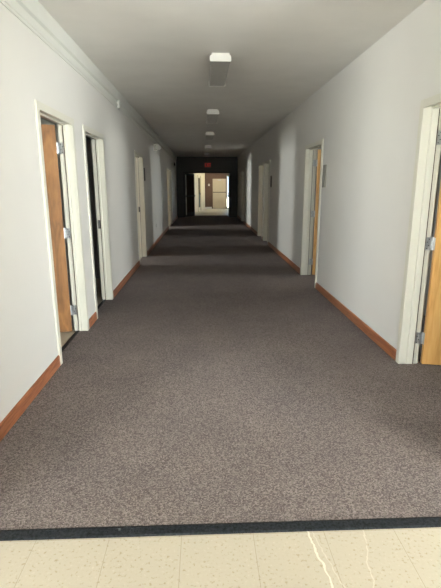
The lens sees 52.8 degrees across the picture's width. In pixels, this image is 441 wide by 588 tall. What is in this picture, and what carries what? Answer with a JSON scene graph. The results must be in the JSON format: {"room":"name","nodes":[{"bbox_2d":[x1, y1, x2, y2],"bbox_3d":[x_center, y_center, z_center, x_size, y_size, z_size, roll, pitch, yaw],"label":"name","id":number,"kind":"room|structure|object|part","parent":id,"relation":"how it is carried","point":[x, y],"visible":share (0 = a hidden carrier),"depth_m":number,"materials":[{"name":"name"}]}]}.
{"room":"school corridor","nodes":[
{"label":"school corridor","id":0,"kind":"room"},
{"bbox_2d":[40,117,72,325],"bbox_3d":[-3.708,-1.012,4.528,4.300,2.840,0.100,-1,14,-2],"label":"wall partition","id":1,"kind":"structure","parent":0,"point":[43,121],"depth_m":4.57,"materials":[{"name":"paint"}]},
{"bbox_2d":[0,3,176,422],"bbox_3d":[-1.767,-2.678,11.354,0.128,2.840,20.550,-1,14,-2],"label":"wall","id":2,"kind":"structure","parent":0,"point":[30,70],"depth_m":3.36,"materials":[{"name":"paint"}]},
{"bbox_2d":[41,124,76,331],"bbox_3d":[-1.964,-0.576,4.337,0.954,2.048,0.183,-5,14,-18],"label":"door","id":3,"kind":"structure","parent":2,"relation":"in","point":[51,148],"depth_m":4.41,"materials":[{"name":"brown wood"}]},
{"bbox_2d":[34,100,88,364],"bbox_3d":[-1.469,-0.534,4.044,0.156,2.123,1.000,-1,14,-2],"label":"trim","id":4,"kind":"structure","parent":2,"relation":"attached to","point":[64,123],"depth_m":4.36,"materials":[{"name":"paint"}]},
{"bbox_2d":[0,0,176,160],"bbox_3d":[-1.684,-3.946,11.049,0.043,0.229,20.550,-1,14,-2],"label":"crown molding","id":5,"kind":"structure","parent":2,"relation":"attached to","point":[31,13],"depth_m":4.17,"materials":[{"name":"paint"}]},
{"bbox_2d":[0,216,177,441],"bbox_3d":[-1.693,-1.349,11.680,0.013,0.097,20.550,-1,14,-2],"label":"baseboard","id":6,"kind":"structure","parent":2,"relation":"attached to","point":[6,424],"depth_m":3.32,"materials":[{"name":"brown wood"}]},
{"bbox_2d":[82,124,113,318],"bbox_3d":[-1.522,-0.851,5.348,0.156,2.123,0.985,-1,14,-2],"label":"trim","id":7,"kind":"structure","parent":2,"relation":"attached to","point":[97,139],"depth_m":5.69,"materials":[{"name":"paint"}]},
{"bbox_2d":[134,151,146,259],"bbox_3d":[-1.665,-1.722,8.928,0.156,2.123,1.120,-1,14,-2],"label":"trim","id":8,"kind":"structure","parent":2,"relation":"attached to","point":[139,173],"depth_m":9.36,"materials":[{"name":"paint"}]},
{"bbox_2d":[153,144,160,150],"bbox_3d":[-1.644,-3.792,11.514,0.163,0.150,0.519,-1,14,-2],"label":"emergency light","id":9,"kind":"object","parent":2,"relation":"attached to","point":[156,146],"visible":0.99,"depth_m":11.38,"materials":[{"name":"white plastic"}]},
{"bbox_2d":[166,167,170,226],"bbox_3d":[-1.955,-3.479,16.147,0.156,2.123,1.050,-1,14,-2],"label":"trim","id":10,"kind":"structure","parent":2,"relation":"attached to","point":[167,169],"depth_m":16.54,"materials":[{"name":"paint"}]},
{"bbox_2d":[169,169,172,223],"bbox_3d":[-2.004,-3.779,17.380,0.156,2.123,1.050,-1,14,-2],"label":"trim","id":11,"kind":"structure","parent":2,"relation":"attached to","point":[170,174],"depth_m":17.75,"materials":[{"name":"paint"}]},
{"bbox_2d":[86,137,99,278],"bbox_3d":[-3.811,-1.631,7.072,4.300,2.840,0.100,-1,14,-2],"label":"wall partition","id":12,"kind":"structure","parent":0,"point":[88,140],"depth_m":7.15,"materials":[{"name":"paint"}]},
{"bbox_2d":[189,173,204,212],"bbox_3d":[-1.344,-6.457,26.876,0.220,2.840,5.913,1,14,5],"label":"wall","id":13,"kind":"structure","parent":0,"point":[202,175],"depth_m":27.30,"materials":[{"name":"beige paint"}]},
{"bbox_2d":[198,176,200,210],"bbox_3d":[-1.297,-6.080,26.978,0.070,2.040,1.180,1,14,5],"label":"door","id":14,"kind":"structure","parent":13,"relation":"in","point":[198,176],"depth_m":27.20,"materials":[{"name":"beige paint"}]},
{"bbox_3d":[-1.358,-6.459,26.887,0.150,2.840,5.893,1,14,5],"label":"panel","id":15,"kind":"part","parent":13,"relation":"part of","materials":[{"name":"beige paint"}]},
{"bbox_2d":[176,157,237,216],"bbox_3d":[-0.644,-5.146,21.484,3.258,2.840,0.200,-1,14,-2],"label":"wall","id":16,"kind":"structure","parent":0,"point":[183,164],"depth_m":21.20,"materials":[{"name":"paint"}]},
{"bbox_2d":[184,173,194,216],"bbox_3d":[-1.511,-4.920,22.137,0.101,2.073,1.060,5,15,21],"label":"door","id":17,"kind":"structure","parent":16,"relation":"in","point":[189,178],"depth_m":22.11,"materials":[{"name":"metal"}]},
{"bbox_3d":[-1.704,-4.837,21.727,0.052,1.930,0.100,5,15,21],"label":"edge plate","id":18,"kind":"part","parent":17,"relation":"part of","materials":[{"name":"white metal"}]},
{"bbox_3d":[-1.534,-4.982,22.131,0.032,1.780,0.910,5,15,21],"label":"panel","id":19,"kind":"part","parent":17,"relation":"part of","materials":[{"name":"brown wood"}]},
{"bbox_2d":[183,172,229,216],"bbox_3d":[-0.655,-4.810,21.565,2.250,2.150,0.240,-1,14,-2],"label":"trim","id":20,"kind":"structure","parent":16,"relation":"attached to","point":[183,172],"depth_m":21.34,"materials":[{"name":"metal"}]},
{"bbox_2d":[227,173,228,216],"bbox_3d":[0.454,-4.955,22.261,0.097,2.073,1.060,2,14,8],"label":"door","id":21,"kind":"structure","parent":16,"relation":"in","point":[228,173],"depth_m":21.75,"materials":[{"name":"metal"}]},
{"bbox_2d":[188,173,227,208],"bbox_3d":[-0.695,-7.175,29.820,7.400,2.840,0.150,-1,14,-2],"label":"wall","id":22,"kind":"structure","parent":0,"point":[208,176],"depth_m":29.72,"materials":[{"name":"brown paint"}]},
{"bbox_2d":[213,179,225,207],"bbox_3d":[-0.080,-6.722,29.816,0.880,1.940,0.100,-1,14,-2],"label":"door","id":23,"kind":"structure","parent":22,"relation":"in","point":[219,185],"depth_m":29.82,"materials":[{"name":"beige paint"}]},
{"bbox_2d":[212,178,226,208],"bbox_3d":[-0.091,-6.762,29.852,1.000,2.020,0.030,-1,14,-2],"label":"trim","id":24,"kind":"structure","parent":22,"relation":"attached to","point":[212,178],"depth_m":29.79,"materials":[{"name":"brown paint"}]},
{"bbox_2d":[0,215,440,529],"bbox_3d":[1.917,-1.521,12.561,7.448,0.006,21.840,-1,14,-2],"label":"floor","id":25,"kind":"structure","parent":0,"point":[218,384],"depth_m":3.04,"materials":[{"name":"grey carpet"}]},
{"bbox_2d":[0,209,440,587],"bbox_3d":[-0.302,-1.638,13.391,12.258,0.150,37.200,-1,14,-2],"label":"floor","id":26,"kind":"structure","parent":0,"point":[404,557],"depth_m":1.83,"materials":[{"name":"tile"},{"name":"vinyl tile"}]},
{"bbox_2d":[62,331,78,350],"bbox_3d":[-1.499,0.497,4.294,0.044,0.008,0.876,-1,14,-2],"label":"threshold strip","id":27,"kind":"object","parent":26,"relation":"on","point":[64,346],"visible":0.64,"depth_m":4.42,"materials":[{"name":"black rubber"}]},
{"bbox_2d":[0,517,440,540],"bbox_3d":[0.154,1.051,2.001,2.926,0.009,0.057,-1,14,-2],"label":"transition strip","id":28,"kind":"object","parent":26,"relation":"on","point":[411,522],"visible":1,"depth_m":1.99,"materials":[{"name":"black rubber"}]},
{"bbox_2d":[38,0,425,156],"bbox_3d":[-0.308,-4.543,12.684,12.258,0.150,37.200,-1,14,-2],"label":"ceiling","id":29,"kind":"structure","parent":0,"point":[156,54],"depth_m":4.56,"materials":[{"name":"paint"}]},
{"bbox_2d":[205,157,210,167],"bbox_3d":[-0.601,-6.235,21.015,0.310,0.499,0.090,-1,14,-2],"label":"exit sign","id":30,"kind":"object","parent":29,"relation":"hanging from","point":[207,164],"visible":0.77,"depth_m":21.01,"materials":[{"name":"red plastic"}]},
{"bbox_2d":[205,145,210,150],"bbox_3d":[-0.448,-5.175,15.779,0.224,0.084,1.220,-1,14,-2],"label":"ceiling light","id":31,"kind":"object","parent":29,"relation":"attached to","point":[207,147],"visible":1,"depth_m":15.32,"materials":[{"name":"white plastic"}]},
{"bbox_2d":[205,132,213,139],"bbox_3d":[-0.294,-4.242,11.944,0.224,0.084,1.220,-1,14,-2],"label":"ceiling light","id":32,"kind":"object","parent":29,"relation":"attached to","point":[209,135],"visible":1,"depth_m":11.49,"materials":[{"name":"white plastic"}]},
{"bbox_2d":[206,109,218,122],"bbox_3d":[-0.160,-3.427,8.594,0.224,0.084,1.220,-1,14,-2],"label":"ceiling light","id":33,"kind":"object","parent":29,"relation":"attached to","point":[212,114],"visible":1,"depth_m":8.21,"materials":[{"name":"white plastic"}]},
{"bbox_2d":[208,53,230,86],"bbox_3d":[-0.024,-2.600,5.196,0.224,0.084,1.220,-1,14,-2],"label":"ceiling light","id":34,"kind":"object","parent":29,"relation":"attached to","point":[219,62],"visible":1,"depth_m":4.95,"materials":[{"name":"white plastic"}]},
{"bbox_2d":[312,148,320,257],"bbox_3d":[3.621,-2.164,9.197,4.300,2.840,0.100,-1,14,-2],"label":"wall partition","id":35,"kind":"structure","parent":0,"point":[318,148],"depth_m":9.14,"materials":[{"name":"paint"}]},
{"bbox_2d":[237,0,440,363],"bbox_3d":[1.300,-2.712,11.469,0.155,2.840,20.550,-1,14,-2],"label":"wall","id":36,"kind":"structure","parent":0,"point":[366,116],"depth_m":4.67,"materials":[{"name":"paint"}]},
{"bbox_2d":[241,170,244,220],"bbox_3d":[1.021,-4.069,18.543,0.183,2.123,1.050,-1,14,-2],"label":"trim","id":37,"kind":"structure","parent":36,"relation":"attached to","point":[243,171],"depth_m":18.99,"materials":[{"name":"paint"}]},
{"bbox_2d":[257,162,263,235],"bbox_3d":[1.247,-2.698,12.912,0.183,2.123,1.050,-1,14,-2],"label":"trim","id":38,"kind":"structure","parent":36,"relation":"attached to","point":[261,165],"depth_m":13.30,"materials":[{"name":"paint"}]},
{"bbox_2d":[263,160,269,241],"bbox_3d":[1.294,-2.409,11.722,0.183,2.123,1.000,-1,14,-2],"label":"trim","id":39,"kind":"structure","parent":36,"relation":"attached to","point":[266,163],"depth_m":12.10,"materials":[{"name":"paint"}]},
{"bbox_2d":[300,139,323,287],"bbox_3d":[1.487,-1.243,6.931,0.183,2.123,1.090,-1,14,-2],"label":"trim","id":40,"kind":"structure","parent":36,"relation":"attached to","point":[311,149],"depth_m":7.33,"materials":[{"name":"paint"}]},
{"bbox_2d":[309,150,320,274],"bbox_3d":[2.028,-1.323,7.370,1.046,2.048,0.183,1,14,4],"label":"door","id":41,"kind":"structure","parent":36,"relation":"in","point":[317,162],"depth_m":7.38,"materials":[{"name":"brown wood"}]},
{"bbox_2d":[237,215,396,360],"bbox_3d":[1.220,-1.383,11.789,0.013,0.097,20.550,-1,14,-2],"label":"baseboard","id":42,"kind":"structure","parent":36,"relation":"attached to","point":[389,349],"depth_m":5.11,"materials":[{"name":"brown wood"}]},
{"bbox_2d":[322,165,326,186],"bbox_3d":[1.428,-1.622,6.121,0.015,0.300,0.160,-1,14,-2],"label":"room sign","id":43,"kind":"object","parent":36,"relation":"attached to","point":[324,166],"visible":1,"depth_m":6.08,"materials":[{"name":"plastic"}]},
{"bbox_2d":[396,93,440,363],"bbox_3d":[1.639,-0.319,3.133,0.183,2.123,1.047,-1,14,-2],"label":"trim","id":44,"kind":"structure","parent":36,"relation":"attached to","point":[428,154],"depth_m":3.56,"materials":[{"name":"paint"}]},
{"bbox_2d":[415,130,440,364],"bbox_3d":[2.155,-0.387,3.523,1.002,2.048,0.183,2,14,8],"label":"door","id":45,"kind":"structure","parent":36,"relation":"in","point":[430,339],"depth_m":3.68,"materials":[{"name":"brown wood"}]},
{"bbox_2d":[424,164,440,315],"bbox_3d":[3.788,-1.149,5.022,4.300,2.840,0.100,-1,14,-2],"label":"wall partition","id":46,"kind":"structure","parent":0,"point":[440,164],"depth_m":5.03,"materials":[{"name":"paint"}]}
]}

